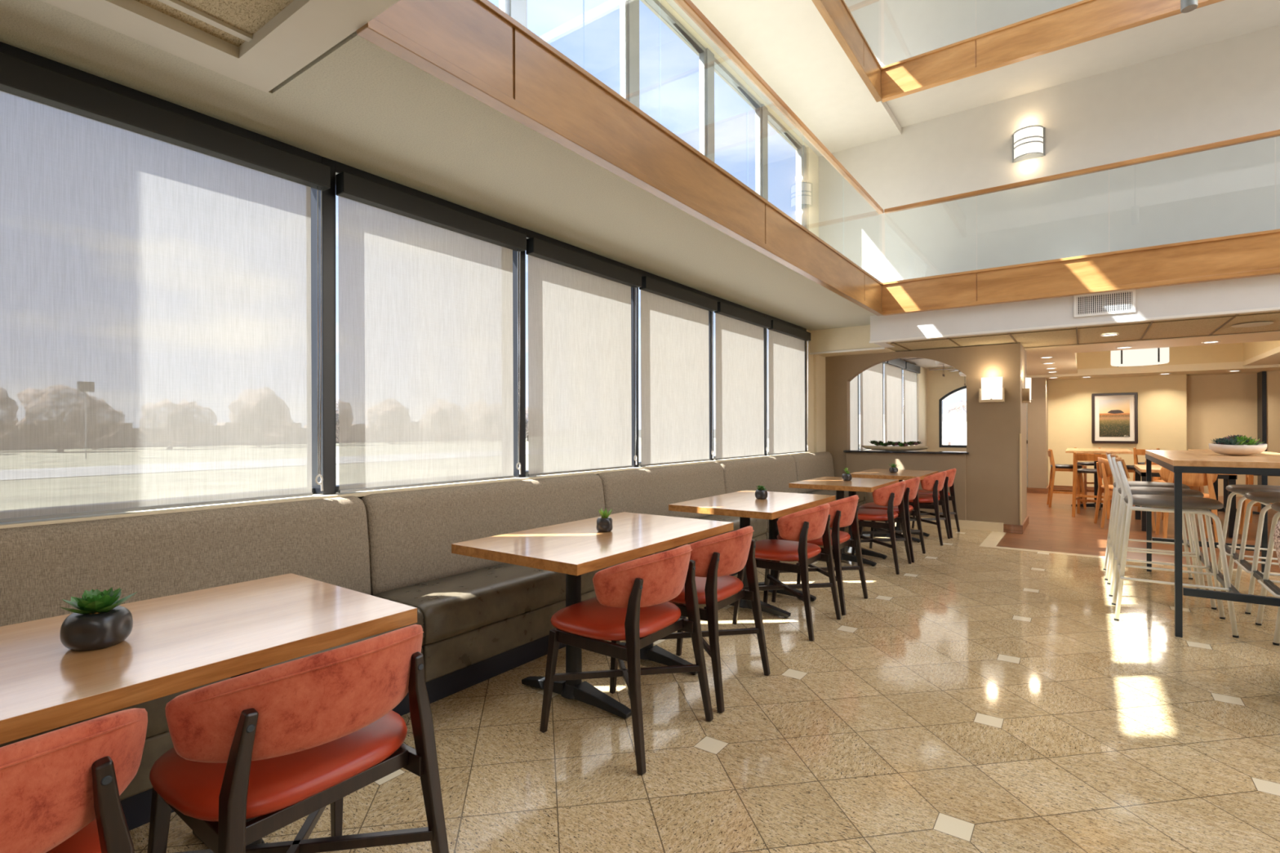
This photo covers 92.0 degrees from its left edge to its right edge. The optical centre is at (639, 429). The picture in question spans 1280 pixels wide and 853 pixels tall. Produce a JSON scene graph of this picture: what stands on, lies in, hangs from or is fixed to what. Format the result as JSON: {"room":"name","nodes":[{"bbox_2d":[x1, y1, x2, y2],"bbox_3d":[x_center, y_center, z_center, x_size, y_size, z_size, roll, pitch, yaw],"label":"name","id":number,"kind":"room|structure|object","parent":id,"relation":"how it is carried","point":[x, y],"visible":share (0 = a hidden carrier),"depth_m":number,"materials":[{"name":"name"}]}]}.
{"room":"restaurant dining area","nodes":[
{"label":"restaurant dining area","id":0,"kind":"room"},
{"bbox_2d":[0,0,875,330],"bbox_3d":[2.666,-1.506,1.146,9.400,0.346,11.380,0,0,36],"label":"ceiling","id":1,"kind":"structure","parent":0,"point":[358,104],"depth_m":2.64,"materials":[{"name":"white paint"}]},
{"bbox_2d":[157,0,252,42],"bbox_3d":[0.925,-1.362,-1.927,8.640,0.015,3.955,0,0,36],"label":"trim","id":2,"kind":"structure","parent":1,"relation":"attached to","point":[176,4],"depth_m":2.04,"materials":[{"name":"paint"}]},
{"bbox_2d":[355,0,882,315],"bbox_3d":[0.937,-1.498,4.609,0.074,0.370,6.356,0,0,36],"label":"trim","id":3,"kind":"structure","parent":1,"relation":"attached to","point":[475,47],"depth_m":2.92,"materials":[{"name":"brown wood"}]},
{"bbox_2d":[673,0,883,213],"bbox_3d":[0.948,-2.106,4.585,0.056,0.845,6.327,0,0,36],"label":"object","id":4,"kind":"structure","parent":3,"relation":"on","point":[687,6],"depth_m":4.53,"materials":[{"name":"brown wood"}]},
{"bbox_2d":[358,0,927,498],"bbox_3d":[1.185,-1.279,6.965,0.200,5.090,19.100,0,0,36],"label":"wall","id":5,"kind":"structure","parent":0,"point":[812,159],"depth_m":8.44,"materials":[{"name":"beige paint"}]},
{"bbox_2d":[0,41,321,493],"bbox_3d":[-1.979,-0.501,2.529,0.163,1.651,1.277,0,0,36],"label":"window","id":6,"kind":"structure","parent":5,"relation":"in","point":[6,49],"depth_m":2.44,"materials":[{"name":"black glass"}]},
{"bbox_2d":[0,52,330,523],"bbox_3d":[-1.858,-0.469,2.479,0.075,1.570,1.217,0,0,36],"label":"roller shade","id":7,"kind":"object","parent":6,"relation":"attached to","point":[155,262],"visible":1,"depth_m":2.41,"materials":[{"name":"fabric"}]},
{"bbox_2d":[0,452,810,528],"bbox_3d":[-0.434,0.327,4.624,0.215,0.020,8.969,0,0,36],"label":"trim","id":8,"kind":"structure","parent":5,"relation":"attached to","point":[357,494],"depth_m":2.86,"materials":[{"name":"beige paint"}]},
{"bbox_2d":[311,156,517,494],"bbox_3d":[-1.234,-0.503,3.566,0.163,1.651,1.277,0,0,36],"label":"window","id":9,"kind":"structure","parent":5,"relation":"in","point":[328,470],"depth_m":3.04,"materials":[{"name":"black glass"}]},
{"bbox_2d":[335,171,526,493],"bbox_3d":[-1.113,-0.471,3.516,0.075,1.570,1.217,0,0,36],"label":"roller shade","id":10,"kind":"object","parent":9,"relation":"attached to","point":[426,357],"visible":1,"depth_m":3.42,"materials":[{"name":"fabric"}]},
{"bbox_2d":[508,0,627,100],"bbox_3d":[-0.506,-2.746,4.620,0.100,2.135,1.314,0,0,36],"label":"window","id":11,"kind":"structure","parent":5,"relation":"in","point":[517,9],"depth_m":5.12,"materials":[{"name":"grey metal"}]},
{"bbox_2d":[512,226,633,477],"bbox_3d":[-0.488,-0.506,4.603,0.163,1.651,1.277,0,0,36],"label":"window","id":12,"kind":"structure","parent":5,"relation":"in","point":[530,233],"depth_m":4.07,"materials":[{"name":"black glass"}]},
{"bbox_2d":[525,236,641,476],"bbox_3d":[-0.368,-0.474,4.553,0.075,1.570,1.217,0,0,36],"label":"roller shade","id":13,"kind":"object","parent":12,"relation":"attached to","point":[580,403],"visible":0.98,"depth_m":4.48,"materials":[{"name":"fabric"}]},
{"bbox_2d":[627,0,706,156],"bbox_3d":[0.259,-2.748,5.684,0.100,2.135,1.314,0,0,36],"label":"window","id":14,"kind":"structure","parent":5,"relation":"in","point":[633,91],"depth_m":5.50,"materials":[{"name":"grey metal"}]},
{"bbox_2d":[631,267,710,467],"bbox_3d":[0.257,-0.508,5.640,0.163,1.651,1.277,0,0,36],"label":"window","id":15,"kind":"structure","parent":5,"relation":"in","point":[642,273],"depth_m":5.09,"materials":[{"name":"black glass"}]},
{"bbox_2d":[639,275,717,466],"bbox_3d":[0.378,-0.476,5.590,0.075,1.570,1.217,0,0,36],"label":"roller shade","id":16,"kind":"object","parent":15,"relation":"attached to","point":[675,384],"visible":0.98,"depth_m":5.53,"materials":[{"name":"fabric"}]},
{"bbox_2d":[698,48,761,195],"bbox_3d":[1.023,-2.751,6.748,0.100,2.135,1.314,0,0,36],"label":"window","id":17,"kind":"structure","parent":5,"relation":"in","point":[712,63],"depth_m":6.40,"materials":[{"name":"grey metal"}]},
{"bbox_2d":[708,294,764,460],"bbox_3d":[1.002,-0.511,6.677,0.163,1.651,1.277,0,0,36],"label":"window","id":18,"kind":"structure","parent":5,"relation":"in","point":[719,300],"depth_m":6.12,"materials":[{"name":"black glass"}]},
{"bbox_2d":[714,302,770,459],"bbox_3d":[1.123,-0.479,6.627,0.075,1.570,1.217,0,0,36],"label":"roller shade","id":19,"kind":"object","parent":18,"relation":"attached to","point":[739,332],"visible":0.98,"depth_m":6.58,"materials":[{"name":"fabric"}]},
{"bbox_2d":[755,103,806,228],"bbox_3d":[1.817,-2.752,7.849,0.104,2.139,1.410,0,0,36],"label":"window","id":20,"kind":"structure","parent":5,"relation":"in","point":[766,115],"depth_m":7.98,"materials":[{"name":"grey metal"}]},
{"bbox_2d":[763,313,806,455],"bbox_3d":[1.765,-0.513,7.738,0.163,1.651,1.337,0,0,36],"label":"window","id":21,"kind":"structure","parent":5,"relation":"in","point":[771,317],"depth_m":7.19,"materials":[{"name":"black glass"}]},
{"bbox_2d":[768,320,810,455],"bbox_3d":[1.868,-0.481,7.664,0.075,1.570,1.217,0,0,36],"label":"roller shade","id":22,"kind":"object","parent":21,"relation":"attached to","point":[786,343],"visible":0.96,"depth_m":7.63,"materials":[{"name":"fabric"}]},
{"bbox_2d":[813,354,826,453],"bbox_3d":[2.506,0.117,8.686,0.090,2.290,0.370,0,0,36],"label":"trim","id":23,"kind":"structure","parent":5,"relation":"attached to","point":[820,411],"depth_m":8.61,"materials":[{"name":"beige paint"}]},
{"bbox_2d":[849,373,860,449],"bbox_3d":[3.231,-0.506,9.560,0.075,1.710,1.220,0,0,36],"label":"roller shade","id":24,"kind":"object","parent":5,"relation":"attached to","point":[854,383],"visible":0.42,"depth_m":9.87,"materials":[{"name":"white fabric"}]},
{"bbox_2d":[860,360,887,449],"bbox_3d":[4.057,-0.509,10.709,0.075,1.710,1.450,0,0,36],"label":"roller shade","id":25,"kind":"object","parent":5,"relation":"attached to","point":[871,380],"visible":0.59,"depth_m":10.71,"materials":[{"name":"white fabric"}]},
{"bbox_2d":[884,358,905,446],"bbox_3d":[4.927,-0.512,11.919,0.075,1.710,1.370,0,0,36],"label":"roller shade","id":26,"kind":"object","parent":5,"relation":"attached to","point":[893,371],"visible":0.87,"depth_m":11.91,"materials":[{"name":"white fabric"}]},
{"bbox_2d":[901,368,917,442],"bbox_3d":[5.649,-0.499,13.142,0.163,1.706,1.460,0,0,36],"label":"window","id":27,"kind":"structure","parent":5,"relation":"in","point":[901,369],"depth_m":13.67,"materials":[{"name":"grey metal"}]},
{"bbox_2d":[903,361,919,445],"bbox_3d":[5.753,-0.515,13.068,0.075,1.710,1.300,0,0,36],"label":"roller shade","id":28,"kind":"object","parent":27,"relation":"attached to","point":[910,372],"visible":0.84,"depth_m":13.02,"materials":[{"name":"white fabric"}]},
{"bbox_2d":[129,486,1279,852],"bbox_3d":[5.016,1.353,4.403,9.400,0.200,19.400,0,0,36],"label":"floor","id":29,"kind":"structure","parent":0,"point":[978,699],"depth_m":2.59,"materials":[{"name":"tile"}]},
{"bbox_2d":[0,707,147,852],"bbox_3d":[-1.212,0.880,1.034,0.553,0.792,0.593,0,0,36],"label":"dining chair","id":30,"kind":"object","parent":29,"relation":"on","point":[60,789],"visible":1,"depth_m":1.04,"materials":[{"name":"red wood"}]},
{"bbox_2d":[0,573,417,848],"bbox_3d":[-1.309,0.897,1.507,0.755,0.755,1.235,0,0,36],"label":"dining table","id":31,"kind":"object","parent":29,"relation":"on","point":[175,643],"visible":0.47,"depth_m":1.50,"materials":[{"name":"laminate"}]},
{"bbox_2d":[59,587,137,651],"bbox_3d":[-1.302,0.454,1.481,0.140,0.131,0.140,0,0,16],"label":"potted succulent","id":32,"kind":"object","parent":31,"relation":"on","point":[100,622],"visible":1,"depth_m":1.45,"materials":[{"name":"black ceramic"}]},
{"bbox_2d":[0,496,424,831],"bbox_3d":[-1.728,0.804,2.199,0.562,0.944,1.842,0,0,36],"label":"bench section","id":33,"kind":"object","parent":29,"relation":"on","point":[153,556],"visible":0.39,"depth_m":2.36,"materials":[{"name":"fabric"}]},
{"bbox_2d":[146,624,448,852],"bbox_3d":[-0.850,0.879,1.537,0.553,0.792,0.593,0,0,36],"label":"dining chair","id":34,"kind":"object","parent":29,"relation":"on","point":[279,744],"visible":1,"depth_m":1.37,"materials":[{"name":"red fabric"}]},
{"bbox_2d":[360,473,654,703],"bbox_3d":[-0.649,0.800,3.701,0.562,0.944,1.842,0,0,36],"label":"bench section","id":35,"kind":"object","parent":29,"relation":"on","point":[484,620],"visible":0.58,"depth_m":3.27,"materials":[{"name":"fabric"}]},
{"bbox_2d":[451,511,733,719],"bbox_3d":[-0.167,0.893,3.095,0.755,0.755,1.292,0,0,36],"label":"dining table","id":36,"kind":"object","parent":29,"relation":"on","point":[575,548],"visible":0.77,"depth_m":2.86,"materials":[{"name":"laminate"}]},
{"bbox_2d":[596,507,613,532],"bbox_3d":[-0.179,0.459,3.116,0.082,0.114,0.082,0,0,1],"label":"potted succulent","id":37,"kind":"object","parent":36,"relation":"on","point":[604,523],"visible":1,"depth_m":3.08,"materials":[{"name":"green plant"}]},
{"bbox_2d":[539,544,713,775],"bbox_3d":[-0.059,0.876,2.637,0.553,0.792,0.593,0,0,36],"label":"dining chair","id":38,"kind":"object","parent":29,"relation":"on","point":[630,604],"visible":1,"depth_m":2.48,"materials":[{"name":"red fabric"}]},
{"bbox_2d":[597,462,767,576],"bbox_3d":[0.437,0.796,5.211,0.562,0.944,1.862,0,0,36],"label":"bench section","id":39,"kind":"object","parent":29,"relation":"on","point":[651,491],"visible":0.36,"depth_m":5.21,"materials":[{"name":"fabric"}]},
{"bbox_2d":[659,525,770,713],"bbox_3d":[0.294,0.875,3.128,0.553,0.792,0.593,0,0,35],"label":"dining chair","id":40,"kind":"object","parent":29,"relation":"on","point":[716,557],"visible":0.75,"depth_m":2.92,"materials":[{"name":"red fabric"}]},
{"bbox_2d":[668,489,835,617],"bbox_3d":[0.849,0.890,4.484,0.755,0.755,1.190,0,0,36],"label":"dining table","id":41,"kind":"object","parent":29,"relation":"on","point":[744,504],"visible":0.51,"depth_m":4.27,"materials":[{"name":"laminate"}]},
{"bbox_2d":[719,455,798,559],"bbox_3d":[1.525,0.793,6.726,0.562,0.944,1.852,0,0,36],"label":"bench section","id":42,"kind":"object","parent":29,"relation":"on","point":[775,473],"visible":0.26,"depth_m":6.73,"materials":[{"name":"fabric"}]},
{"bbox_2d":[732,503,841,640],"bbox_3d":[0.962,0.873,4.058,0.553,0.792,0.593,0,0,36],"label":"dining chair","id":43,"kind":"object","parent":29,"relation":"on","point":[802,526],"visible":0.92,"depth_m":3.88,"materials":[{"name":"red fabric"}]},
{"bbox_2d":[771,494,868,615],"bbox_3d":[1.325,0.871,4.563,0.553,0.792,0.593,0,0,36],"label":"dining chair","id":44,"kind":"object","parent":29,"relation":"on","point":[843,512],"visible":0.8,"depth_m":4.37,"materials":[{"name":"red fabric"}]},
{"bbox_2d":[791,451,866,529],"bbox_3d":[2.469,0.790,8.039,0.562,0.944,1.367,0,0,36],"label":"bench section","id":45,"kind":"object","parent":29,"relation":"on","point":[818,464],"visible":0.31,"depth_m":8.00,"materials":[{"name":"fabric"}]},
{"bbox_2d":[788,476,898,566],"bbox_3d":[2.001,0.886,6.009,0.755,0.755,0.990,0,0,36],"label":"dining table","id":46,"kind":"object","parent":29,"relation":"on","point":[837,484],"visible":0.62,"depth_m":5.84,"materials":[{"name":"laminate"}]},
{"bbox_2d":[840,480,911,574],"bbox_3d":[2.169,0.868,5.728,0.553,0.792,0.593,0,0,35],"label":"dining chair","id":47,"kind":"object","parent":29,"relation":"on","point":[891,495],"visible":0.85,"depth_m":5.51,"materials":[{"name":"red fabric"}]},
{"bbox_2d":[858,476,925,562],"bbox_3d":[2.514,0.867,6.200,0.553,0.792,0.593,0,0,36],"label":"dining chair","id":48,"kind":"object","parent":29,"relation":"on","point":[911,490],"visible":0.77,"depth_m":6.08,"materials":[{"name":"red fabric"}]},
{"bbox_2d":[850,468,937,542],"bbox_3d":[2.965,0.882,7.206,0.755,0.755,1.060,0,0,36],"label":"dining table","id":49,"kind":"object","parent":29,"relation":"on","point":[901,475],"visible":0.46,"depth_m":6.99,"materials":[{"name":"laminate"}]},
{"bbox_2d":[894,471,950,546],"bbox_3d":[3.188,0.865,7.034,0.553,0.792,0.593,0,0,35],"label":"dining chair","id":50,"kind":"object","parent":29,"relation":"on","point":[935,482],"visible":0.81,"depth_m":6.79,"materials":[{"name":"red fabric"}]},
{"bbox_2d":[909,468,959,537],"bbox_3d":[3.537,0.864,7.503,0.553,0.792,0.593,0,0,36],"label":"dining chair","id":51,"kind":"object","parent":29,"relation":"on","point":[950,475],"visible":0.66,"depth_m":7.34,"materials":[{"name":"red fabric"}]},
{"bbox_2d":[1046,448,1086,509],"bbox_3d":[6.840,0.787,9.925,0.492,0.923,0.436,0,0,30],"label":"counter stool","id":52,"kind":"object","parent":29,"relation":"on","point":[1066,468],"visible":0.83,"depth_m":9.84,"materials":[{"name":"brown wood"}]},
{"bbox_2d":[1071,452,1112,519],"bbox_3d":[6.471,0.788,8.829,0.436,0.923,0.492,0,0,43],"label":"counter stool","id":53,"kind":"object","parent":29,"relation":"on","point":[1077,472],"visible":0.68,"depth_m":8.79,"materials":[{"name":"brown wood"}]},
{"bbox_2d":[1065,448,1133,510],"bbox_3d":[7.203,0.783,9.726,0.800,0.915,1.450,0,0,36],"label":"table","id":54,"kind":"object","parent":29,"relation":"on","point":[1086,451],"visible":0.64,"depth_m":9.66,"materials":[{"name":"brown wood"}]},
{"bbox_2d":[1093,457,1155,531],"bbox_3d":[6.165,0.808,7.883,0.545,0.886,0.494,0,0,27],"label":"dining chair","id":55,"kind":"object","parent":29,"relation":"on","point":[1104,470],"visible":0.64,"depth_m":7.83,"materials":[{"name":"brown wood"}]},
{"bbox_2d":[979,531,1279,573],"bbox_3d":[6.882,1.346,5.045,7.120,0.201,1.220,0,0,36],"label":"trim","id":56,"kind":"structure","parent":29,"relation":"in","point":[993,538],"depth_m":6.56,"materials":[{"name":"beige tile"}]},
{"bbox_2d":[1103,451,1200,589],"bbox_3d":[4.242,0.727,5.154,0.599,1.061,0.490,0,0,36],"label":"counter stool","id":57,"kind":"object","parent":29,"relation":"on","point":[1131,483],"visible":0.56,"depth_m":5.12,"materials":[{"name":"silver metal"}]},
{"bbox_2d":[1106,453,1216,609],"bbox_3d":[3.902,0.728,4.660,0.599,1.061,0.490,0,0,36],"label":"counter stool","id":58,"kind":"object","parent":29,"relation":"on","point":[1135,490],"visible":0.63,"depth_m":4.62,"materials":[{"name":"silver metal"}]},
{"bbox_2d":[1111,457,1239,638],"bbox_3d":[3.495,0.729,4.080,0.599,1.061,0.490,0,0,36],"label":"counter stool","id":59,"kind":"object","parent":29,"relation":"on","point":[1159,502],"visible":0.94,"depth_m":4.03,"materials":[{"name":"silver metal"}]},
{"bbox_2d":[1133,464,1237,537],"bbox_3d":[6.845,0.868,7.822,0.860,0.757,1.250,0,0,36],"label":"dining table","id":60,"kind":"object","parent":29,"relation":"on","point":[1140,470],"visible":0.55,"depth_m":7.55,"materials":[{"name":"brown wood"}]},
{"bbox_2d":[1155,466,1217,542],"bbox_3d":[6.165,0.808,6.979,0.494,0.886,0.545,0,0,33],"label":"dining chair","id":61,"kind":"object","parent":29,"relation":"on","point":[1188,479],"visible":0.3,"depth_m":6.78,"materials":[{"name":"brown wood"}]},
{"bbox_2d":[1145,449,1279,637],"bbox_3d":[4.174,0.721,4.391,0.770,1.070,2.140,0,0,36],"label":"table","id":62,"kind":"object","parent":29,"relation":"on","point":[1264,464],"visible":0.91,"depth_m":3.74,"materials":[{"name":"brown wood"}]},
{"bbox_2d":[1208,434,1266,455],"bbox_3d":[4.180,0.111,4.325,0.304,0.150,0.225,0,0,8],"label":"bowl","id":63,"kind":"object","parent":62,"relation":"on","point":[1235,445],"visible":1,"depth_m":4.27,"materials":[{"name":"white ceramic"}]},
{"bbox_2d":[1216,484,1279,591],"bbox_3d":[4.895,0.724,4.784,0.599,1.061,0.490,0,0,36],"label":"counter stool","id":64,"kind":"object","parent":29,"relation":"on","point":[1242,490],"visible":0.66,"depth_m":4.75,"materials":[{"name":"silver metal"}]},
{"bbox_2d":[1234,492,1279,614],"bbox_3d":[4.490,0.726,4.213,0.599,1.061,0.490,0,0,36],"label":"counter stool","id":65,"kind":"object","parent":29,"relation":"on","point":[1264,498],"visible":0.92,"depth_m":4.20,"materials":[{"name":"silver metal"}]},
{"bbox_2d":[1255,502,1279,645],"bbox_3d":[4.068,0.727,3.617,0.599,1.061,0.490,0,0,36],"label":"counter stool","id":66,"kind":"object","parent":29,"relation":"on","point":[1275,506],"visible":0.96,"depth_m":3.91,"materials":[{"name":"silver metal"}]},
{"bbox_2d":[825,342,1022,524],"bbox_3d":[3.637,0.113,8.187,2.410,2.290,0.140,0,0,36],"label":"wall","id":67,"kind":"structure","parent":0,"point":[993,429],"depth_m":7.68,"materials":[{"name":"beige paint"}]},
{"bbox_2d":[845,452,965,520],"bbox_3d":[3.485,0.733,8.195,1.490,0.830,0.025,0,0,36],"label":"wall","id":68,"kind":"structure","parent":67,"relation":"attached to","point":[855,462],"depth_m":8.04,"materials":[{"name":"beige paint"}]},
{"bbox_2d":[843,449,968,454],"bbox_3d":[3.526,0.305,8.236,1.550,0.025,0.230,0,0,36],"label":"trim","id":69,"kind":"structure","parent":67,"relation":"attached to","point":[845,451],"depth_m":8.13,"materials":[{"name":"black stone"}]},
{"bbox_2d":[862,440,928,450],"bbox_3d":[3.417,0.222,8.300,0.863,0.142,0.216,0,0,36],"label":"bowl","id":70,"kind":"object","parent":69,"relation":"on","point":[880,446],"visible":1,"depth_m":8.24,"materials":[{"name":"beige ceramic"}]},
{"bbox_2d":[864,516,1003,532],"bbox_3d":[3.752,1.202,7.999,1.650,0.110,0.035,0,0,36],"label":"baseboard","id":71,"kind":"structure","parent":67,"relation":"attached to","point":[968,525],"depth_m":7.70,"materials":[{"name":"beige tile"}]},
{"bbox_2d":[978,377,1004,402],"bbox_3d":[4.302,-0.482,7.561,0.274,0.305,0.098,0,0,36],"label":"wall sconce","id":72,"kind":"object","parent":67,"relation":"attached to","point":[992,388],"visible":1,"depth_m":7.53,"materials":[{"name":"white glass"}]},
{"bbox_2d":[890,311,1279,351],"bbox_3d":[6.718,-1.049,5.668,8.100,0.009,1.650,0,0,36],"label":"trim","id":73,"kind":"structure","parent":67,"relation":"attached to","point":[1236,315],"depth_m":6.73,"materials":[{"name":"wood"}]},
{"bbox_2d":[899,357,951,368],"bbox_3d":[5.641,-1.304,11.367,2.300,0.390,7.350,0,0,36],"label":"ceiling","id":74,"kind":"structure","parent":0,"point":[925,363],"depth_m":13.32,"materials":[{"name":"white paint"}]},
{"bbox_2d":[927,367,966,451],"bbox_3d":[7.565,-0.131,14.082,2.250,2.750,0.200,0,0,36],"label":"wall","id":75,"kind":"structure","parent":0,"point":[938,385],"depth_m":14.41,"materials":[{"name":"beige paint"}]},
{"bbox_2d":[938,386,966,448],"bbox_3d":[7.707,-0.301,13.911,1.760,1.450,0.110,0,0,36],"label":"window","id":76,"kind":"structure","parent":75,"relation":"in","point":[940,401],"depth_m":14.35,"materials":[{"name":"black metal"}]},
{"bbox_2d":[640,0,1279,156],"bbox_3d":[2.757,-3.999,1.284,9.400,0.340,11.720,0,0,36],"label":"ceiling","id":77,"kind":"structure","parent":0,"point":[789,44],"depth_m":6.53,"materials":[{"name":"white paint"}]},
{"bbox_2d":[811,0,882,102],"bbox_3d":[0.928,-3.988,4.609,0.074,0.370,6.356,0,0,36],"label":"trim","id":78,"kind":"structure","parent":77,"relation":"attached to","point":[836,14],"depth_m":6.30,"materials":[{"name":"brown wood"}]},
{"bbox_2d":[880,0,1224,102],"bbox_3d":[6.094,-4.008,4.817,8.103,0.370,0.088,0,0,36],"label":"trim","id":79,"kind":"structure","parent":77,"relation":"attached to","point":[1085,20],"depth_m":6.34,"materials":[{"name":"brown wood"}]},
{"bbox_2d":[1021,345,1026,523],"bbox_3d":[4.820,0.111,7.921,0.180,2.285,0.810,0,0,36],"label":"wall","id":80,"kind":"structure","parent":0,"point":[1024,406],"depth_m":7.84,"materials":[{"name":"beige paint"}]},
{"bbox_2d":[1003,515,1028,533],"bbox_3d":[4.791,1.204,7.857,0.202,0.100,0.992,0,0,36],"label":"baseboard","id":81,"kind":"structure","parent":80,"relation":"attached to","point":[1020,529],"depth_m":7.47,"materials":[{"name":"brown wood"}]},
{"bbox_2d":[1027,377,1048,488],"bbox_3d":[7.956,0.101,12.354,0.300,2.285,0.850,0,0,36],"label":"wall column","id":82,"kind":"structure","parent":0,"point":[1037,410],"depth_m":12.01,"materials":[{"name":"beige paint"}]},
{"bbox_2d":[809,274,1279,356],"bbox_3d":[6.205,-1.366,5.924,9.230,0.650,1.830,0,0,36],"label":"ceiling","id":83,"kind":"structure","parent":0,"point":[1260,291],"depth_m":6.50,"materials":[{"name":"paint"}]},
{"bbox_2d":[869,306,1279,343],"bbox_3d":[6.069,-1.038,4.902,8.260,0.025,0.030,0,0,36],"label":"trim","id":84,"kind":"structure","parent":83,"relation":"attached to","point":[1274,308],"depth_m":6.06,"materials":[{"name":"white paint"}]},
{"bbox_2d":[881,228,1279,315],"bbox_3d":[6.103,-1.518,4.817,8.103,0.370,0.088,0,0,36],"label":"trim","id":85,"kind":"structure","parent":83,"relation":"attached to","point":[1256,254],"depth_m":6.00,"materials":[{"name":"brown wood"}]},
{"bbox_2d":[884,128,1279,213],"bbox_3d":[6.101,-2.123,4.785,8.065,0.845,0.056,0,0,36],"label":"handrail","id":86,"kind":"object","parent":85,"relation":"on","point":[1275,133],"visible":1,"depth_m":5.97,"materials":[{"name":"brown wood"}]},
{"bbox_2d":[1073,288,1136,317],"bbox_3d":[4.511,-1.220,6.008,0.484,0.220,0.012,0,0,36],"label":"ceiling vent","id":87,"kind":"object","parent":83,"relation":"in","point":[1119,301],"visible":1,"depth_m":6.00,"materials":[{"name":"white metal"}]},
{"bbox_2d":[818,0,1279,282],"bbox_3d":[6.302,-4.096,6.063,9.220,4.790,0.180,0,0,36],"label":"wall","id":88,"kind":"structure","parent":0,"point":[1227,89],"depth_m":7.06,"materials":[{"name":"white paint"}]},
{"bbox_2d":[1012,124,1044,163],"bbox_3d":[4.495,-3.315,7.160,0.320,0.330,0.152,0,0,36],"label":"wall sconce","id":89,"kind":"object","parent":88,"relation":"attached to","point":[1028,142],"visible":1,"depth_m":7.12,"materials":[{"name":"white glass"}]},
{"bbox_2d":[1024,331,1279,380],"bbox_3d":[9.503,-1.062,8.746,7.170,0.120,6.600,0,0,36],"label":"ceiling","id":90,"kind":"structure","parent":0,"point":[1064,360],"depth_m":9.76,"materials":[{"name":"beige paint"}]},
{"bbox_2d":[1048,370,1279,486],"bbox_3d":[11.327,0.082,10.978,6.820,2.300,0.850,0,0,36],"label":"wall","id":91,"kind":"structure","parent":0,"point":[1162,399],"depth_m":11.78,"materials":[{"name":"beige paint"}]},
{"bbox_2d":[1026,484,1093,493],"bbox_3d":[10.707,1.184,10.368,7.120,0.100,0.872,0,0,36],"label":"baseboard","id":92,"kind":"structure","parent":91,"relation":"attached to","point":[1029,490],"depth_m":12.07,"materials":[{"name":"brown wood"}]},
{"bbox_2d":[1091,392,1137,443],"bbox_3d":[9.188,-0.211,11.970,0.712,0.974,0.035,0,0,36],"label":"framed picture","id":93,"kind":"object","parent":91,"relation":"attached to","point":[1114,415],"visible":1,"depth_m":11.96},
{"bbox_2d":[1098,399,1129,438],"bbox_3d":[9.185,-0.191,11.966,0.470,0.760,0.012,0,0,36],"label":"print","id":94,"kind":"object","parent":93,"relation":"attached to","point":[1113,414],"depth_m":11.97},
{"bbox_2d":[1257,371,1266,484],"bbox_3d":[10.978,0.113,10.909,0.055,2.240,0.370,0,0,36],"label":"trim","id":95,"kind":"structure","parent":91,"relation":"attached to","point":[1261,376],"depth_m":10.80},
{"bbox_2d":[1075,340,1279,369],"bbox_3d":[7.973,-1.412,9.352,2.360,0.590,4.100,0,0,36],"label":"ceiling","id":96,"kind":"structure","parent":0,"point":[1236,352],"depth_m":10.57,"materials":[{"name":"yellow paint"}]},
{"bbox_2d":[1111,346,1168,366],"bbox_3d":[7.551,-1.291,9.347,0.690,0.630,0.690,0,0,36],"label":"drum pendant","id":97,"kind":"object","parent":96,"relation":"hanging from","point":[1156,356],"visible":0.71,"depth_m":9.11,"materials":[{"name":"white glass"}]},
{"bbox_2d":[1111,361,1168,366],"bbox_3d":[7.552,-1.100,9.347,0.680,0.232,0.680,0,0,36],"label":"diffuser","id":98,"kind":"object","parent":97,"relation":"attached to","point":[1113,363],"depth_m":9.30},
{"bbox_2d":[1186,373,1257,497],"bbox_3d":[10.812,0.083,11.564,1.000,2.300,0.500,0,0,36],"label":"wall","id":99,"kind":"structure","parent":0,"point":[1218,406],"depth_m":11.36,"materials":[{"name":"beige paint"}]},
{"bbox_3d":[2.882,-6.460,1.299,9.600,0.200,11.900,0,0,36],"label":"ceiling","id":100,"kind":"structure","parent":0,"visible":0},
{"bbox_2d":[1180,0,1198,13],"bbox_3d":[3.329,-4.459,3.754,0.080,3.815,0.080,0,0,36],"label":"light","id":101,"kind":"object","parent":100,"relation":"hanging from","point":[1186,6],"visible":1,"depth_m":3.74,"materials":[{"name":"grey metal"}]},
{"label":"outside","id":102,"kind":"structure","parent":0,"visible":0},
{"bbox_2d":[335,437,860,484],"bbox_3d":[-29.080,1.669,39.378,86.800,0.100,150.000,0,0,36],"label":"ground","id":103,"kind":"structure","parent":102,"point":[639,438],"depth_m":39.66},
{"bbox_2d":[858,413,966,444],"bbox_3d":[25.934,0.007,62.639,13.000,2.850,8.000,0,0,36],"label":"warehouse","id":104,"kind":"structure","parent":103,"relation":"on","point":[947,417],"depth_m":56.25,"materials":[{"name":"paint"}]},
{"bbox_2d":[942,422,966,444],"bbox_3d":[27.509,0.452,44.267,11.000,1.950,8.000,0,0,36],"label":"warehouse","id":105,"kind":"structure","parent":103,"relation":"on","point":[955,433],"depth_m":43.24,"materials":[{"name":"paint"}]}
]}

